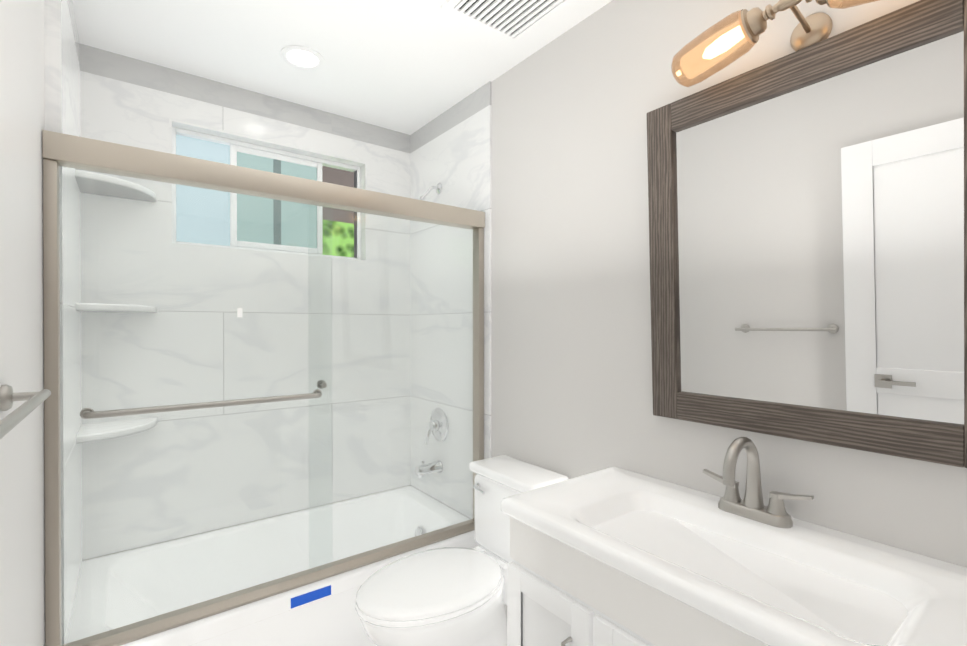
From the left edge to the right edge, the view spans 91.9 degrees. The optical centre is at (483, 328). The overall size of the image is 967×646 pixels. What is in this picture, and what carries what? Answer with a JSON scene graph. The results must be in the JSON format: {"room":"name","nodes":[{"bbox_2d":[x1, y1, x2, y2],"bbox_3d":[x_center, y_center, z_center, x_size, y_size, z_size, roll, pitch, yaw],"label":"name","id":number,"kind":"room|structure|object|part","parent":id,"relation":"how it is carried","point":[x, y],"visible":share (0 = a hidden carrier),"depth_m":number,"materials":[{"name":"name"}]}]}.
{"room":"bathroom","nodes":[
{"label":"bathroom","id":0,"kind":"room"},
{"bbox_2d":[0,0,87,645],"bbox_3d":[-0.758,0.112,0.641,0.135,2.450,3.170,0,0,-37],"label":"wall","id":1,"kind":"structure","parent":0,"point":[22,533],"depth_m":1.15,"materials":[{"name":"beige paint"}]},
{"bbox_2d":[0,384,50,438],"bbox_3d":[-0.725,0.126,0.704,0.063,0.048,0.470,0,0,-37],"label":"towel rail","id":2,"kind":"object","parent":1,"relation":"attached to","point":[13,419],"visible":1,"depth_m":0.80,"materials":[{"name":"silver metal"}]},
{"bbox_2d":[82,46,408,560],"bbox_3d":[-1.054,0.102,2.325,1.500,2.450,0.130,0,0,-37],"label":"wall","id":3,"kind":"structure","parent":0,"point":[104,96],"depth_m":2.16,"materials":[{"name":"tile"}]},
{"bbox_2d":[75,169,156,201],"bbox_3d":[-1.412,-0.549,1.814,0.245,0.028,0.245,0,0,-37],"label":"corner shelf","id":4,"kind":"object","parent":3,"relation":"attached to","point":[114,182],"depth_m":1.78,"materials":[{"name":"ceramic"}]},
{"bbox_2d":[76,303,156,312],"bbox_3d":[-1.412,-0.079,1.817,0.245,0.028,0.245,0,0,-37],"label":"corner shelf","id":5,"kind":"object","parent":3,"relation":"attached to","point":[117,307],"depth_m":1.74,"materials":[{"name":"ceramic"}]},
{"bbox_2d":[76,417,157,443],"bbox_3d":[-1.412,0.391,1.819,0.245,0.028,0.245,0,0,-37],"label":"corner shelf","id":6,"kind":"object","parent":3,"relation":"attached to","point":[116,426],"depth_m":1.78,"materials":[{"name":"ceramic"}]},
{"bbox_2d":[176,135,322,253],"bbox_3d":[-1.122,-0.635,2.295,0.650,0.485,0.036,0,0,-37],"label":"window","id":7,"kind":"structure","parent":3,"relation":"in","point":[266,164],"depth_m":2.26,"materials":[{"name":"glass"}]},
{"bbox_3d":[-1.226,-0.635,2.234,0.410,0.485,0.006,0,0,-37],"label":"fixed window pane","id":8,"kind":"part","parent":7,"relation":"part of","materials":[{"name":"glass"}]},
{"bbox_3d":[-1.031,-0.635,2.353,0.435,0.481,0.020,0,0,-37],"label":"window sash","id":9,"kind":"part","parent":7,"relation":"part of","materials":[{"name":"white plastic"}]},
{"bbox_3d":[-1.035,-0.635,2.346,0.036,0.425,0.001,0,0,-37],"label":"shadow of the window stile","id":10,"kind":"part","parent":7,"relation":"part of","materials":[{"name":"grey"}]},
{"bbox_2d":[72,0,611,134],"bbox_3d":[-0.135,-1.156,1.108,1.700,0.080,3.170,0,0,-37],"label":"ceiling","id":11,"kind":"structure","parent":0,"point":[409,67],"depth_m":1.85,"materials":[{"name":"paint"}]},
{"bbox_2d":[280,45,323,69],"bbox_3d":[-0.747,-1.116,1.930,0.170,0.008,0.170,0,0,-37],"label":"recessed light","id":12,"kind":"object","parent":11,"relation":"in","point":[287,49],"depth_m":1.92,"materials":[{"name":"paint"}]},
{"bbox_3d":[-0.747,-1.117,1.930,0.120,0.001,0.120,0,0,-37],"label":"recessed ceiling light lens","id":13,"kind":"part","parent":12,"relation":"part of","materials":[{"name":"white plastic"}]},
{"bbox_2d":[441,0,576,44],"bbox_3d":[0.091,-1.112,1.587,0.340,0.012,0.340,0,0,-37],"label":"ceiling vent","id":14,"kind":"object","parent":11,"relation":"in","point":[514,22],"visible":1,"depth_m":1.65,"materials":[{"name":"paint"}]},
{"bbox_2d":[408,0,966,610],"bbox_3d":[0.498,0.106,1.595,0.110,2.450,3.170,0,0,-37],"label":"wall","id":15,"kind":"structure","parent":0,"point":[571,364],"depth_m":1.70,"materials":[{"name":"beige paint"}]},
{"bbox_2d":[42,130,484,229],"bbox_3d":[-0.604,-0.497,1.722,1.487,0.075,0.068,0,0,-37],"label":"header","id":16,"kind":"object","parent":15,"relation":"attached to","point":[62,150],"visible":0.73,"depth_m":1.53,"materials":[{"name":"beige metal"}]},
{"bbox_2d":[59,164,473,645],"bbox_3d":[-0.615,0.211,1.739,1.422,1.347,0.070,0,0,-37],"label":"shower door","id":17,"kind":"structure","parent":16,"relation":"hanging from","point":[321,384],"depth_m":1.58,"materials":[{"name":"clear glass"}]},
{"bbox_3d":[-0.863,0.212,1.511,0.751,1.347,0.006,0,0,-37],"label":"glass","id":18,"kind":"part","parent":17,"relation":"part of","materials":[{"name":"clear glass"}]},
{"bbox_2d":[80,389,321,418],"bbox_3d":[-0.844,0.237,1.487,0.672,0.032,0.053,0,0,-37],"label":"bar","id":19,"kind":"object","parent":17,"relation":"attached to","point":[87,413],"visible":1,"depth_m":1.42,"materials":[{"name":"silver metal"}]},
{"bbox_2d":[237,308,241,316],"bbox_3d":[-0.806,-0.053,1.548,0.015,0.030,0.001,0,0,-37],"label":"label","id":20,"kind":"object","parent":17,"relation":"attached to","point":[239,312],"visible":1,"depth_m":1.55,"materials":[{"name":"white"}]},
{"bbox_3d":[-0.607,0.210,1.761,0.034,0.034,0.044,0,0,-37],"label":"knob","id":21,"kind":"part","parent":17,"relation":"part of","materials":[{"name":"silver metal"}]},
{"bbox_3d":[-0.344,0.210,1.942,0.746,1.347,0.006,0,0,-37],"label":"glass","id":22,"kind":"part","parent":17,"relation":"part of","materials":[{"name":"clear glass"}]},
{"bbox_2d":[415,460,442,477],"bbox_3d":[-0.286,0.721,2.428,0.136,0.084,0.068,0,0,-37],"label":"tub spout","id":23,"kind":"object","parent":15,"relation":"attached to","point":[439,464],"depth_m":2.41,"materials":[{"name":"silver metal"}]},
{"bbox_2d":[417,183,441,200],"bbox_3d":[-0.302,-0.679,2.408,0.175,0.174,0.090,0,0,-37],"label":"shower head","id":24,"kind":"object","parent":15,"relation":"attached to","point":[438,187],"visible":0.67,"depth_m":2.43},
{"bbox_2d":[425,408,448,444],"bbox_3d":[-0.260,0.513,2.447,0.070,0.189,0.176,0,0,-37],"label":"shower valve","id":25,"kind":"object","parent":15,"relation":"attached to","point":[441,426],"depth_m":2.43,"materials":[{"name":"silver metal"}]},
{"bbox_2d":[671,0,879,86],"bbox_3d":[0.719,-0.706,1.074,0.184,0.122,0.547,0,0,-37],"label":"sconce","id":26,"kind":"object","parent":15,"relation":"attached to","point":[726,41],"visible":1,"depth_m":1.12,"materials":[{"name":"glass"}]},
{"bbox_2d":[647,0,966,467],"bbox_3d":[0.746,-0.192,1.135,0.031,0.920,0.754,-3,2,-37],"label":"mirror","id":27,"kind":"object","parent":15,"relation":"attached to","point":[807,206],"visible":1,"depth_m":1.07,"materials":[{"name":"brown wood"}]},
{"bbox_3d":[-0.135,1.374,1.121,1.700,0.080,3.170,0,0,-37],"label":"floor","id":28,"kind":"structure","parent":0,"visible":0},
{"bbox_2d":[66,485,478,645],"bbox_3d":[-0.791,1.122,1.985,1.496,0.415,0.754,0,0,-37],"label":"bathtub","id":29,"kind":"object","parent":28,"relation":"on","point":[323,612],"visible":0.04,"depth_m":1.93,"materials":[{"name":"white ceramic"}]},
{"bbox_2d":[43,159,61,645],"bbox_3d":[-1.185,0.230,1.285,0.030,1.374,0.052,0,0,-37],"label":"door frame","id":30,"kind":"structure","parent":29,"relation":"on","point":[51,335],"depth_m":1.26,"materials":[{"name":"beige metal"}]},
{"bbox_2d":[62,519,473,645],"bbox_3d":[-0.604,0.902,1.729,1.428,0.026,0.060,0,0,-37],"label":"door track","id":31,"kind":"object","parent":29,"relation":"on","point":[191,613],"visible":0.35,"depth_m":1.59,"materials":[{"name":"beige metal"}]},
{"bbox_2d":[473,228,483,518],"bbox_3d":[-0.024,0.225,2.166,0.030,1.374,0.052,0,0,-37],"label":"door frame","id":32,"kind":"structure","parent":29,"relation":"on","point":[478,344],"depth_m":2.15,"materials":[{"name":"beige metal"}]},
{"bbox_2d":[355,455,567,645],"bbox_3d":[-0.089,0.939,1.662,0.744,0.785,0.384,0,0,-37],"label":"toilet","id":33,"kind":"object","parent":28,"relation":"on","point":[450,596],"visible":0.79,"depth_m":1.58,"materials":[{"name":"white ceramic"}]},
{"bbox_3d":[-0.178,0.877,1.594,0.520,0.016,0.384,0,0,-37],"label":"seat","id":34,"kind":"part","parent":33,"relation":"part of","materials":[{"name":"white ceramic"}]},
{"bbox_3d":[-0.177,0.853,1.595,0.520,0.030,0.382,0,0,-37],"label":"lid","id":35,"kind":"part","parent":33,"relation":"part of","materials":[{"name":"white ceramic"}]},
{"bbox_3d":[-0.016,0.630,1.847,0.028,0.027,0.080,0,0,-37],"label":"lever","id":36,"kind":"part","parent":33,"relation":"part of","materials":[{"name":"silver metal"}]},
{"bbox_3d":[0.131,0.734,1.828,0.183,0.297,0.356,0,0,-37],"label":"tank","id":37,"kind":"part","parent":33,"relation":"part of","materials":[{"name":"white ceramic"}]},
{"bbox_2d":[501,437,966,645],"bbox_3d":[0.544,0.798,1.037,0.513,1.072,1.020,0,0,-37],"label":"bathroom vanity","id":38,"kind":"object","parent":28,"relation":"on","point":[614,556],"visible":1,"depth_m":1.02,"materials":[{"name":"white"}]},
{"bbox_2d":[703,437,813,527],"bbox_3d":[0.632,0.365,1.137,0.174,0.206,0.254,0,0,-37],"label":"faucet","id":39,"kind":"object","parent":38,"relation":"on","point":[750,512],"depth_m":1.15,"materials":[{"name":"silver metal"}]},
{"label":"outside","id":40,"kind":"structure","parent":0,"visible":0},
{"bbox_2d":[321,220,353,256],"bbox_3d":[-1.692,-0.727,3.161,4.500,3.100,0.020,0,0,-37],"label":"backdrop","id":41,"kind":"structure","parent":40,"point":[339,230],"depth_m":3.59,"materials":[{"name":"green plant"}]},
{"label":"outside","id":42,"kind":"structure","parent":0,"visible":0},
{"bbox_2d":[322,166,353,223],"bbox_3d":[-0.922,-1.088,3.386,2.600,0.580,0.350,0,0,-37],"label":"eave","id":43,"kind":"object","parent":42,"point":[337,176],"visible":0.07,"depth_m":3.16,"materials":[{"name":"paint"}]}
]}

